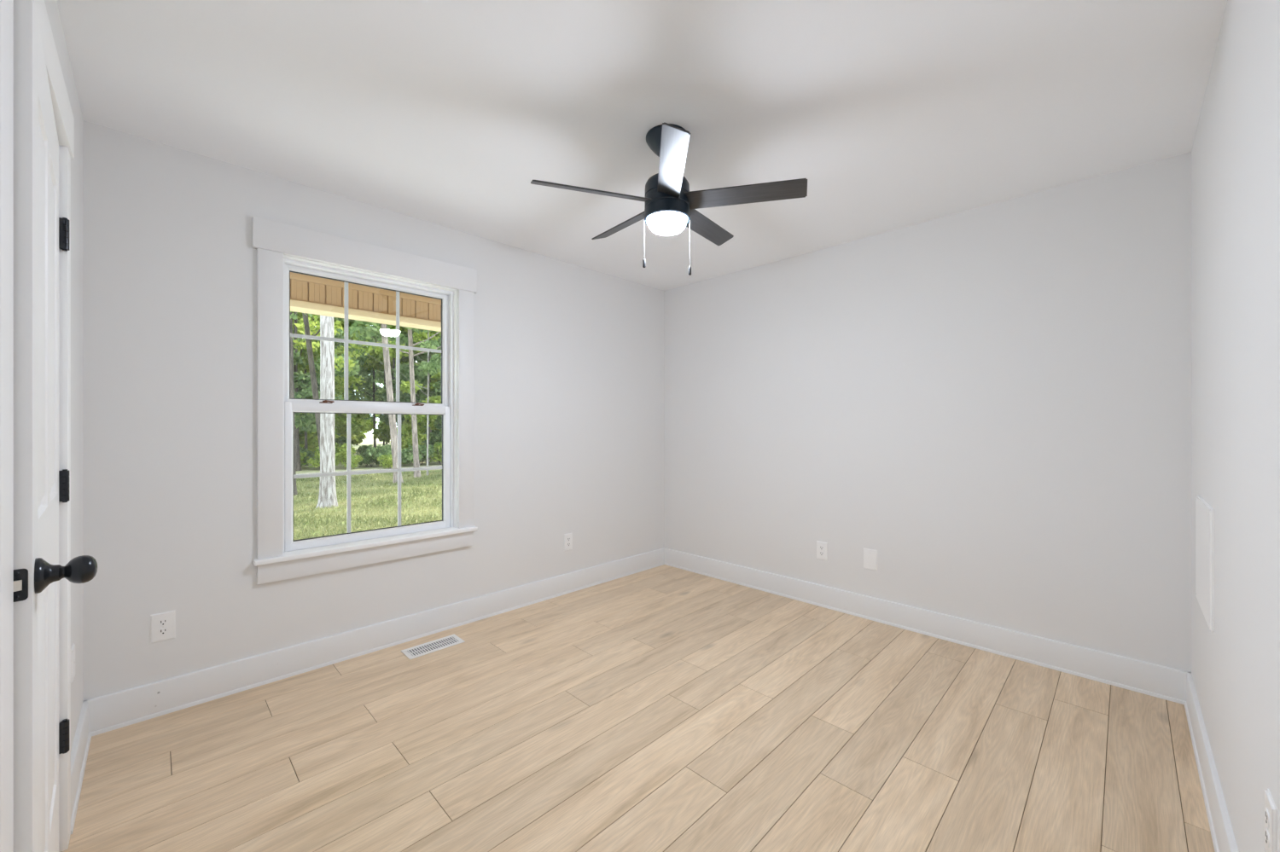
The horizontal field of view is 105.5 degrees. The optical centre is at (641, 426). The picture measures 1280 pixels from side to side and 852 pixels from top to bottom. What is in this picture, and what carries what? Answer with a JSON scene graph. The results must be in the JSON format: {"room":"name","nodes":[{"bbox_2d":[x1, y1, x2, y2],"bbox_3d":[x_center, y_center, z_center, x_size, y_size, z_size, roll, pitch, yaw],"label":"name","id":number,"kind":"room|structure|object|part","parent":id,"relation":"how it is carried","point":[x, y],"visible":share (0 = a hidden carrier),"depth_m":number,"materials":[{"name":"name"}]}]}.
{"room":"empty bedroom","nodes":[
{"label":"empty bedroom","id":0,"kind":"room"},
{"bbox_2d":[44,0,83,750],"bbox_3d":[-1.381,0.060,0.541,3.129,2.540,0.800,0,0,45],"label":"wall","id":1,"kind":"structure","parent":0,"point":[77,164],"depth_m":1.75,"materials":[{"name":"white paint"}]},
{"bbox_2d":[0,0,74,851],"bbox_3d":[-1.429,0.147,1.071,0.992,2.165,0.164,0,0,45],"label":"door frame","id":2,"kind":"structure","parent":1,"relation":"attached to","point":[64,119],"depth_m":0.86,"materials":[{"name":"white paint"}]},
{"bbox_3d":[-1.077,0.210,0.816,0.102,2.040,0.018,0,0,45],"label":"casing","id":3,"kind":"part","parent":2,"relation":"part of","materials":[{"name":"white paint"}]},
{"bbox_3d":[-1.379,-0.873,1.120,0.992,0.125,0.024,0,0,45],"label":"head casing","id":4,"kind":"part","parent":2,"relation":"part of","materials":[{"name":"white paint"}]},
{"bbox_3d":[-1.698,0.210,1.433,0.071,2.040,0.018,0,0,45],"label":"casing","id":5,"kind":"part","parent":2,"relation":"part of","materials":[{"name":"white paint"}]},
{"bbox_2d":[13,0,97,851],"bbox_3d":[-1.372,0.208,1.156,0.793,2.024,0.114,0,0,42],"label":"door","id":6,"kind":"structure","parent":1,"relation":"in","point":[39,738],"depth_m":0.91,"materials":[{"name":"white paint"}]},
{"bbox_3d":[-1.112,0.284,0.867,0.002,0.057,0.026,0,0,42],"label":"latch plate","id":7,"kind":"part","parent":6,"relation":"part of","materials":[{"name":"black metal"}]},
{"bbox_3d":[-1.120,0.284,0.951,0.066,0.066,0.078,0,0,42],"label":"knob","id":8,"kind":"part","parent":6,"relation":"part of","materials":[{"name":"black metal"}]},
{"bbox_2d":[70,701,91,835],"bbox_3d":[-1.091,1.159,0.832,3.129,0.142,0.022,0,0,45],"label":"baseboard","id":9,"kind":"structure","parent":1,"relation":"attached to","point":[81,743],"depth_m":1.68,"materials":[{"name":"paint"}]},
{"bbox_2d":[83,120,664,701],"bbox_3d":[-1.051,0.060,3.191,0.140,2.540,3.703,0,0,45],"label":"wall","id":10,"kind":"structure","parent":0,"point":[569,358],"depth_m":2.29,"materials":[{"name":"white paint"}]},
{"bbox_2d":[150,610,175,643],"bbox_3d":[-2.046,0.859,2.084,0.008,0.120,0.078,0,0,45],"label":"wall outlet","id":11,"kind":"object","parent":10,"relation":"attached to","point":[163,625],"visible":1,"depth_m":2.08,"materials":[{"name":"white plastic"}]},
{"bbox_2d":[157,628,168,635],"bbox_3d":[-2.045,0.878,2.083,0.003,0.028,0.034,0,0,45],"label":"receptacle","id":12,"kind":"object","parent":11,"relation":"attached to","point":[161,631],"depth_m":2.08,"materials":[{"name":"white plastic"}]},
{"bbox_2d":[157,618,168,626],"bbox_3d":[-2.045,0.840,2.083,0.003,0.028,0.034,0,0,45],"label":"receptacle","id":13,"kind":"object","parent":11,"relation":"attached to","point":[161,622],"depth_m":2.08,"materials":[{"name":"white plastic"}]},
{"bbox_2d":[252,216,477,584],"bbox_3d":[-1.480,-0.117,2.727,0.195,1.731,1.110,0,0,45],"label":"window","id":14,"kind":"structure","parent":10,"relation":"in","point":[282,249],"depth_m":2.62,"materials":[{"name":"white paint"}]},
{"bbox_3d":[-1.783,-0.105,2.339,0.024,1.470,0.097,0,0,45],"label":"casing","id":15,"kind":"part","parent":14,"relation":"part of","materials":[{"name":"white paint"}]},
{"bbox_3d":[-1.436,-0.911,2.683,0.031,0.143,1.110,0,0,45],"label":"head casing","id":16,"kind":"part","parent":14,"relation":"part of","materials":[{"name":"white paint"}]},
{"bbox_2d":[290,281,441,401],"bbox_3d":[-1.531,-0.468,2.777,0.008,0.671,0.802,0,0,45],"label":"grille","id":17,"kind":"object","parent":14,"relation":"attached to","point":[429,294],"depth_m":2.75,"materials":[{"name":"white plastic"}]},
{"bbox_3d":[-1.449,0.642,2.695,0.105,0.024,1.102,0,0,45],"label":"sill","id":18,"kind":"part","parent":14,"relation":"part of","materials":[{"name":"white paint"}]},
{"bbox_3d":[-1.525,-0.457,2.772,0.034,0.730,0.854,0,0,45],"label":"sash","id":19,"kind":"part","parent":14,"relation":"part of","materials":[{"name":"white plastic"}]},
{"bbox_3d":[-1.498,0.255,2.745,0.034,0.750,0.840,0,0,45],"label":"sash","id":20,"kind":"part","parent":14,"relation":"part of","materials":[{"name":"white plastic"}]},
{"bbox_2d":[293,413,442,533],"bbox_3d":[-1.505,0.258,2.751,0.008,0.672,0.782,0,0,45],"label":"grille","id":21,"kind":"object","parent":14,"relation":"attached to","point":[348,473],"depth_m":2.75,"materials":[{"name":"white plastic"}]},
{"bbox_3d":[-1.515,-0.091,2.761,0.098,1.513,0.900,0,0,45],"label":"frame","id":22,"kind":"part","parent":14,"relation":"part of","materials":[{"name":"white plastic"}]},
{"bbox_3d":[-1.094,-0.105,3.031,0.024,1.470,0.097,0,0,45],"label":"casing","id":23,"kind":"part","parent":14,"relation":"part of","materials":[{"name":"white paint"}]},
{"bbox_2d":[84,547,664,737],"bbox_3d":[-0.994,1.159,3.134,0.022,0.142,3.423,0,0,45],"label":"baseboard","id":24,"kind":"structure","parent":10,"relation":"attached to","point":[118,710],"depth_m":2.49,"materials":[{"name":"paint"}]},
{"bbox_2d":[564,533,572,551],"bbox_3d":[-0.540,0.856,3.600,0.008,0.121,0.076,0,0,45],"label":"wall outlet","id":25,"kind":"object","parent":10,"relation":"attached to","point":[567,538],"visible":1,"depth_m":3.59,"materials":[{"name":"white plastic"}]},
{"bbox_2d":[61,564,1214,851],"bbox_3d":[-0.153,1.280,1.776,3.129,0.100,4.163,0,0,45],"label":"floor","id":26,"kind":"structure","parent":0,"point":[664,708],"depth_m":1.85,"materials":[{"name":"brown wood"}]},
{"bbox_2d":[401,634,465,660],"bbox_3d":[-1.160,1.228,2.716,0.138,0.004,0.300,0,0,45],"label":"floor vent","id":27,"kind":"object","parent":26,"relation":"in","point":[447,642],"visible":1,"depth_m":2.71,"materials":[{"name":"white metal"}]},
{"bbox_2d":[56,0,1227,290],"bbox_3d":[-0.125,-1.270,1.804,3.409,0.120,4.363,0,0,45],"label":"ceiling","id":28,"kind":"structure","parent":0,"point":[894,114],"depth_m":1.81,"materials":[{"name":"white paint"}]},
{"bbox_2d":[530,122,807,275],"bbox_3d":[0.107,-0.921,2.065,1.061,0.577,1.059,0,0,45],"label":"ceiling fan","id":29,"kind":"object","parent":28,"relation":"hanging from","point":[670,206],"visible":1,"depth_m":1.95,"materials":[{"name":"black metal"}]},
{"bbox_3d":[-0.193,-0.935,1.939,0.480,0.006,0.092,0,20,-18],"label":"blade","id":30,"kind":"part","parent":29,"relation":"part of","materials":[{"name":"grey wood"}]},
{"bbox_3d":[-0.078,-0.947,2.291,0.092,0.006,0.480,-24,16,-33],"label":"blade","id":31,"kind":"part","parent":29,"relation":"part of","materials":[{"name":"grey wood"}]},
{"bbox_3d":[0.107,-0.919,1.722,0.092,0.006,0.480,20,2,-1],"label":"blade","id":32,"kind":"part","parent":29,"relation":"part of","materials":[{"name":"grey wood"}]},
{"bbox_3d":[0.201,-0.777,2.040,0.008,0.221,0.008,0,0,45],"label":"pull chain","id":33,"kind":"part","parent":29,"relation":"part of","materials":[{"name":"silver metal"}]},
{"bbox_3d":[0.292,-0.939,2.292,0.092,0.006,0.480,-24,-13,34],"label":"blade","id":34,"kind":"part","parent":29,"relation":"part of","materials":[{"name":"black wood"}]},
{"bbox_3d":[0.406,-0.921,1.940,0.480,0.006,0.092,2,-19,18],"label":"blade","id":35,"kind":"part","parent":29,"relation":"part of","materials":[{"name":"grey wood"}]},
{"bbox_2d":[664,151,1191,672],"bbox_3d":[1.414,0.060,3.252,3.269,2.540,0.140,0,0,45],"label":"wall","id":36,"kind":"structure","parent":0,"point":[992,402],"depth_m":2.72,"materials":[{"name":"white paint"}]},
{"bbox_2d":[816,541,827,560],"bbox_3d":[1.233,0.852,3.328,0.076,0.121,0.008,0,0,45],"label":"wall outlet","id":37,"kind":"object","parent":36,"relation":"attached to","point":[822,548],"visible":1,"depth_m":3.33,"materials":[{"name":"white plastic"}]},
{"bbox_2d":[863,547,877,570],"bbox_3d":[1.458,0.850,3.104,0.084,0.130,0.007,0,0,45],"label":"blank plate","id":38,"kind":"object","parent":36,"relation":"attached to","point":[869,555],"visible":1,"depth_m":3.10,"materials":[{"name":"white plastic"}]},
{"bbox_2d":[664,547,1191,704],"bbox_3d":[1.307,1.159,3.244,3.129,0.142,0.022,0,0,45],"label":"baseboard","id":39,"kind":"structure","parent":36,"relation":"attached to","point":[1157,681],"depth_m":2.73,"materials":[{"name":"paint"}]},
{"bbox_2d":[1191,0,1279,851],"bbox_3d":[1.218,0.060,0.836,0.140,2.540,3.563,0,0,45],"label":"wall","id":40,"kind":"structure","parent":0,"point":[1236,149],"depth_m":1.24,"materials":[{"name":"white paint"}]},
{"bbox_2d":[1195,495,1214,632],"bbox_3d":[2.024,0.472,1.753,0.010,0.400,0.456,0,0,45],"label":"access panel","id":41,"kind":"object","parent":40,"relation":"attached to","point":[1204,512],"visible":1,"depth_m":1.69,"materials":[{"name":"white plastic"}]},
{"bbox_2d":[1184,672,1238,851],"bbox_3d":[1.210,1.159,0.943,0.022,0.142,3.423,0,0,45],"label":"baseboard","id":42,"kind":"structure","parent":40,"relation":"attached to","point":[1222,834],"depth_m":1.58,"materials":[{"name":"paint"}]},
{"bbox_2d":[1264,788,1277,851],"bbox_3d":[1.231,0.790,0.955,0.008,0.121,0.076,0,0,45],"label":"wall outlet","id":43,"kind":"object","parent":40,"relation":"attached to","point":[1271,811],"visible":1,"depth_m":0.94,"materials":[{"name":"white plastic"}]},
{"bbox_2d":[1264,828,1269,849],"bbox_3d":[1.229,0.809,0.957,0.003,0.028,0.034,0,0,45],"label":"receptacle","id":44,"kind":"object","parent":43,"relation":"attached to","point":[1266,830],"depth_m":0.95,"materials":[{"name":"white plastic"}]},
{"bbox_2d":[1264,808,1269,828],"bbox_3d":[1.229,0.770,0.957,0.003,0.028,0.034,0,0,45],"label":"receptacle","id":45,"kind":"object","parent":43,"relation":"attached to","point":[1266,811],"depth_m":0.95,"materials":[{"name":"white plastic"}]},
{"label":"outside","id":46,"kind":"structure","parent":0,"visible":0},
{"bbox_2d":[295,434,442,473],"bbox_3d":[-43.013,1.890,56.871,98.800,0.280,100.000,0,0,45],"label":"field","id":47,"kind":"structure","parent":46,"point":[369,440],"depth_m":21.72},
{"bbox_2d":[293,349,304,366],"bbox_3d":[-15.332,-4.413,18.264,5.335,12.396,4.096,0,0,-33],"label":"tree","id":48,"kind":"object","parent":47,"relation":"on","point":[298,360],"visible":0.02,"depth_m":18.65,"materials":[{"name":"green plant"}]},
{"bbox_2d":[299,444,311,465],"bbox_3d":[-14.131,1.140,19.564,1.553,1.302,1.740,0,0,-17],"label":"shrub","id":49,"kind":"object","parent":47,"relation":"on","point":[302,460],"visible":0.06,"depth_m":19.61,"materials":[{"name":"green plant"}]},
{"bbox_2d":[299,448,314,466],"bbox_3d":[-13.957,1.341,19.862,1.284,0.883,1.134,0,0,-34],"label":"shrub","id":50,"kind":"object","parent":47,"relation":"on","point":[306,451],"visible":0.24,"depth_m":19.80,"materials":[{"name":"green plant"}]},
{"bbox_2d":[298,425,339,454],"bbox_3d":[-15.502,0.664,22.189,3.097,2.318,2.764,0,0,-32],"label":"shrub","id":51,"kind":"object","parent":47,"relation":"on","point":[312,440],"visible":0.21,"depth_m":21.89,"materials":[{"name":"green plant"}]},
{"bbox_2d":[292,314,349,355],"bbox_3d":[-17.521,-4.779,24.342,4.990,13.140,6.006,0,0,20],"label":"tree","id":52,"kind":"object","parent":47,"relation":"on","point":[334,320],"visible":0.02,"depth_m":24.64,"materials":[{"name":"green plant"}]},
{"bbox_2d":[306,450,337,468],"bbox_3d":[-12.784,1.348,19.452,1.147,0.858,1.024,0,0,43],"label":"shrub","id":53,"kind":"object","parent":47,"relation":"on","point":[317,458],"visible":0.27,"depth_m":19.22,"materials":[{"name":"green plant"}]},
{"bbox_2d":[292,311,361,471],"bbox_3d":[-13.596,-3.659,18.820,5.172,10.896,4.485,0,0,36],"label":"tree","id":54,"kind":"object","parent":47,"relation":"on","point":[302,383],"visible":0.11,"depth_m":18.93,"materials":[{"name":"green plant"}]},
{"bbox_2d":[291,311,366,465],"bbox_3d":[-15.024,-3.220,21.207,4.410,9.980,4.272,0,0,29],"label":"tree","id":55,"kind":"object","parent":47,"relation":"on","point":[353,380],"visible":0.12,"depth_m":21.52,"materials":[{"name":"green plant"}]},
{"bbox_2d":[291,312,369,434],"bbox_3d":[-15.357,-4.885,22.918,5.070,13.352,6.103,0,0,15],"label":"tree","id":56,"kind":"object","parent":47,"relation":"on","point":[359,425],"visible":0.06,"depth_m":22.75,"materials":[{"name":"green plant"}]},
{"bbox_2d":[313,433,351,455],"bbox_3d":[-15.196,1.055,23.562,2.180,1.500,1.926,0,0,-39],"label":"shrub","id":57,"kind":"object","parent":47,"relation":"on","point":[341,440],"visible":0.14,"depth_m":23.44,"materials":[{"name":"green plant"}]},
{"bbox_2d":[314,442,356,465],"bbox_3d":[-12.597,1.186,19.948,1.386,1.162,1.552,0,0,45],"label":"shrub","id":58,"kind":"object","parent":47,"relation":"on","point":[342,450],"visible":0.32,"depth_m":19.88,"materials":[{"name":"green plant"}]},
{"bbox_2d":[341,454,363,469],"bbox_3d":[-11.777,1.444,19.753,0.779,0.653,0.873,0,0,-2],"label":"shrub","id":59,"kind":"object","parent":47,"relation":"on","point":[355,460],"visible":0.7,"depth_m":19.65,"materials":[{"name":"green plant"}]},
{"bbox_2d":[335,345,376,437],"bbox_3d":[-19.350,-3.320,31.670,4.389,10.222,5.042,0,0,18],"label":"tree","id":60,"kind":"object","parent":47,"relation":"on","point":[369,423],"visible":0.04,"depth_m":31.44,"materials":[{"name":"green plant"}]},
{"bbox_2d":[355,445,370,455],"bbox_3d":[-15.387,1.412,27.259,1.060,0.729,0.936,0,0,17],"label":"shrub","id":61,"kind":"object","parent":47,"relation":"on","point":[363,448],"visible":0.48,"depth_m":27.06,"materials":[{"name":"green plant"}]},
{"bbox_2d":[334,320,392,445],"bbox_3d":[-16.377,-2.880,26.837,4.604,9.334,4.008,0,0,-16],"label":"tree","id":62,"kind":"object","parent":47,"relation":"on","point":[355,439],"visible":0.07,"depth_m":26.56,"materials":[{"name":"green plant"}]},
{"bbox_2d":[356,452,372,466],"bbox_3d":[-11.953,1.444,21.214,0.849,0.661,0.961,0,0,-2],"label":"shrub","id":63,"kind":"object","parent":47,"relation":"on","point":[361,462],"visible":0.12,"depth_m":20.95,"materials":[{"name":"green plant"}]},
{"bbox_2d":[349,369,383,445],"bbox_3d":[-25.777,-3.204,44.166,4.737,9.980,4.108,0,0,-38],"label":"tree","id":64,"kind":"object","parent":47,"relation":"on","point":[378,374],"visible":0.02,"depth_m":44.54,"materials":[{"name":"green plant"}]},
{"bbox_2d":[356,384,379,433],"bbox_3d":[-39.623,-2.599,69.763,4.324,8.767,3.764,0,0,31],"label":"tree","id":65,"kind":"object","parent":47,"relation":"on","point":[371,385],"visible":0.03,"depth_m":69.78,"materials":[{"name":"yellow plant"}]},
{"bbox_2d":[359,451,380,466],"bbox_3d":[-11.653,1.414,20.971,0.931,0.725,1.054,0,0,32],"label":"shrub","id":66,"kind":"object","parent":47,"relation":"on","point":[367,461],"visible":0.4,"depth_m":20.71,"materials":[{"name":"green plant"}]},
{"bbox_2d":[368,373,383,436],"bbox_3d":[-40.909,-4.602,76.066,5.462,12.776,4.734,0,0,7],"label":"tree","id":67,"kind":"object","parent":47,"relation":"on","point":[378,416],"visible":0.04,"depth_m":75.18,"materials":[{"name":"green plant"}]},
{"bbox_2d":[337,319,414,448],"bbox_3d":[-14.184,-3.279,25.971,4.717,10.098,5.515,0,0,-23],"label":"tree","id":68,"kind":"object","parent":47,"relation":"on","point":[370,394],"visible":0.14,"depth_m":26.14,"materials":[{"name":"green plant"}]},
{"bbox_2d":[366,444,391,465],"bbox_3d":[-11.057,1.267,20.813,1.284,1.000,1.453,0,0,3],"label":"shrub","id":69,"kind":"object","parent":47,"relation":"on","point":[373,452],"visible":0.62,"depth_m":20.46,"materials":[{"name":"green plant"}]},
{"bbox_2d":[365,332,400,444],"bbox_3d":[-24.410,-3.852,46.321,5.356,11.284,4.644,0,0,6],"label":"tree","id":70,"kind":"object","parent":47,"relation":"on","point":[387,333],"visible":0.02,"depth_m":46.49,"materials":[{"name":"green plant"}]},
{"bbox_2d":[374,334,392,384],"bbox_3d":[-24.576,-6.354,49.208,5.385,16.298,7.014,0,0,-14],"label":"tree","id":71,"kind":"object","parent":47,"relation":"on","point":[381,381],"visible":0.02,"depth_m":46.17,"materials":[{"name":"green plant"}]},
{"bbox_2d":[334,330,436,425],"bbox_3d":[-12.906,-4.054,24.830,4.813,11.693,5.550,0,0,-19],"label":"tree","id":72,"kind":"object","parent":47,"relation":"on","point":[403,398],"visible":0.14,"depth_m":24.27,"materials":[{"name":"green plant"}]},
{"bbox_2d":[357,323,415,445],"bbox_3d":[-13.682,-3.240,26.511,4.632,10.020,4.036,0,0,45],"label":"tree","id":73,"kind":"object","parent":47,"relation":"on","point":[360,372],"visible":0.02,"depth_m":26.29,"materials":[{"name":"green plant"}]},
{"bbox_2d":[371,422,426,449],"bbox_3d":[-12.770,0.695,26.297,2.687,2.253,3.010,0,0,38],"label":"shrub","id":74,"kind":"object","parent":47,"relation":"on","point":[382,429],"visible":0.14,"depth_m":25.65,"materials":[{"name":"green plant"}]},
{"bbox_2d":[359,325,441,433],"bbox_3d":[-12.070,-5.527,27.210,6.694,14.645,5.561,0,0,12],"label":"tree","id":75,"kind":"object","parent":47,"relation":"on","point":[373,363],"visible":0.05,"depth_m":25.61,"materials":[{"name":"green plant"}]},
{"bbox_2d":[374,324,441,463],"bbox_3d":[-10.232,-2.545,22.704,4.271,8.659,3.718,0,0,-42],"label":"tree","id":76,"kind":"object","parent":47,"relation":"on","point":[406,430],"visible":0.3,"depth_m":22.18,"materials":[{"name":"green plant"}]},
{"bbox_2d":[394,328,442,431],"bbox_3d":[-9.102,-3.686,23.876,5.198,10.951,4.507,0,0,16],"label":"tree","id":77,"kind":"object","parent":47,"relation":"on","point":[419,377],"visible":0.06,"depth_m":22.77,"materials":[{"name":"green plant"}]},
{"bbox_2d":[401,444,435,465],"bbox_3d":[-9.712,1.286,21.184,1.286,1.001,1.456,0,0,28],"label":"shrub","id":78,"kind":"object","parent":47,"relation":"on","point":[406,455],"visible":0.67,"depth_m":20.93,"materials":[{"name":"green plant"}]},
{"bbox_2d":[395,341,441,420],"bbox_3d":[-13.772,-3.578,32.670,4.417,10.733,5.094,0,0,-7],"label":"tree","id":79,"kind":"object","parent":47,"relation":"on","point":[420,396],"visible":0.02,"depth_m":32.78,"materials":[{"name":"green plant"}]},
{"bbox_2d":[401,342,435,394],"bbox_3d":[-10.940,-5.682,27.596,4.939,14.949,6.433,0,0,6],"label":"tree","id":80,"kind":"object","parent":47,"relation":"on","point":[424,356],"visible":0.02,"depth_m":25.37,"materials":[{"name":"green plant"}]},
{"bbox_2d":[412,335,433,396],"bbox_3d":[-10.677,-5.976,28.424,6.688,15.540,5.135,0,0,-26],"label":"tree","id":81,"kind":"object","parent":47,"relation":"on","point":[420,362],"visible":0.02,"depth_m":28.40,"materials":[{"name":"green plant"}]},
{"bbox_2d":[421,432,442,448],"bbox_3d":[-11.036,1.045,25.162,1.956,1.523,2.214,0,0,-26],"label":"shrub","id":82,"kind":"object","parent":47,"relation":"on","point":[433,439],"visible":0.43,"depth_m":24.69,"materials":[{"name":"green plant"}]},
{"bbox_2d":[423,425,442,434],"bbox_3d":[-12.351,0.853,29.800,2.486,1.936,2.815,0,0,21],"label":"shrub","id":83,"kind":"object","parent":47,"relation":"on","point":[433,431],"visible":0.02,"depth_m":29.32,"materials":[{"name":"green plant"}]},
{"bbox_2d":[428,441,442,465],"bbox_3d":[-9.120,1.238,22.104,1.305,1.094,1.461,0,0,-39],"label":"shrub","id":84,"kind":"object","parent":47,"relation":"on","point":[438,454],"visible":0.41,"depth_m":21.86,"materials":[{"name":"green plant"}]},
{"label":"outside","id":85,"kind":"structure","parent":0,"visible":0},
{"bbox_2d":[293,469,442,540],"bbox_3d":[-1.560,1.880,15.653,18.115,0.300,70.000,0,0,45],"label":"lawn","id":86,"kind":"structure","parent":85,"point":[436,470],"depth_m":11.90,"materials":[{"name":"plant"}]},
{"bbox_2d":[290,311,312,495],"bbox_3d":[-8.532,-4.216,11.962,4.072,11.972,4.538,0,0,45],"label":"tree","id":87,"kind":"object","parent":86,"relation":"on","point":[292,316],"visible":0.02,"depth_m":12.19,"materials":[{"name":"green plant"}]},
{"bbox_2d":[315,315,337,508],"bbox_3d":[-7.247,-4.939,10.167,6.141,13.418,5.519,0,0,45],"label":"tree","id":88,"kind":"object","parent":86,"relation":"on","point":[327,497],"visible":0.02,"depth_m":10.32,"materials":[{"name":"grey plant"}]},
{"bbox_2d":[292,313,381,452],"bbox_3d":[-11.416,-4.411,16.073,5.008,12.361,5.593,0,0,10],"label":"tree","id":89,"kind":"object","parent":86,"relation":"on","point":[308,343],"visible":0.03,"depth_m":16.43,"materials":[{"name":"green plant"}]},
{"bbox_2d":[376,453,392,469],"bbox_3d":[-10.170,1.442,19.727,0.878,0.657,0.784,0,0,18],"label":"shrub","id":90,"kind":"object","parent":86,"relation":"on","point":[387,460],"visible":0.71,"depth_m":19.55,"materials":[{"name":"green plant"}]},
{"bbox_2d":[336,320,441,477],"bbox_3d":[-7.405,-4.239,16.361,5.372,12.018,6.127,0,0,-13],"label":"tree","id":91,"kind":"object","parent":86,"relation":"on","point":[369,334],"visible":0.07,"depth_m":16.35,"materials":[{"name":"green plant"}]},
{"bbox_2d":[380,323,403,483],"bbox_3d":[-7.895,-4.943,14.530,6.185,13.427,6.164,0,0,45],"label":"tree","id":92,"kind":"object","parent":86,"relation":"on","point":[393,435],"visible":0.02,"depth_m":14.71,"materials":[{"name":"grey plant"}]},
{"bbox_2d":[366,330,441,476],"bbox_3d":[-7.463,-2.587,17.187,3.049,8.713,2.953,0,0,-8],"label":"tree","id":93,"kind":"object","parent":86,"relation":"on","point":[432,369],"visible":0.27,"depth_m":17.04,"materials":[{"name":"green plant"}]},
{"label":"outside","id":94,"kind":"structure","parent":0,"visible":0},
{"bbox_2d":[296,465,442,474],"bbox_3d":[-7.557,1.864,21.616,1.400,0.292,70.000,0,0,45],"label":"gravel drive","id":95,"kind":"structure","parent":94,"point":[439,465],"depth_m":19.23,"materials":[{"name":"grey gravel"}]},
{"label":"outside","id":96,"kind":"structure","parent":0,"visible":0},
{"bbox_2d":[290,272,441,331],"bbox_3d":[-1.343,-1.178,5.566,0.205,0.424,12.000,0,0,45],"label":"porch ceiling","id":97,"kind":"structure","parent":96,"point":[309,294],"depth_m":4.32,"materials":[{"name":"beige wood"}]},
{"bbox_3d":[-1.343,-0.994,5.566,0.205,0.056,12.000,0,0,45],"label":"trim","id":98,"kind":"part","parent":97,"relation":"part of","materials":[{"name":"beige wood"}]}
]}

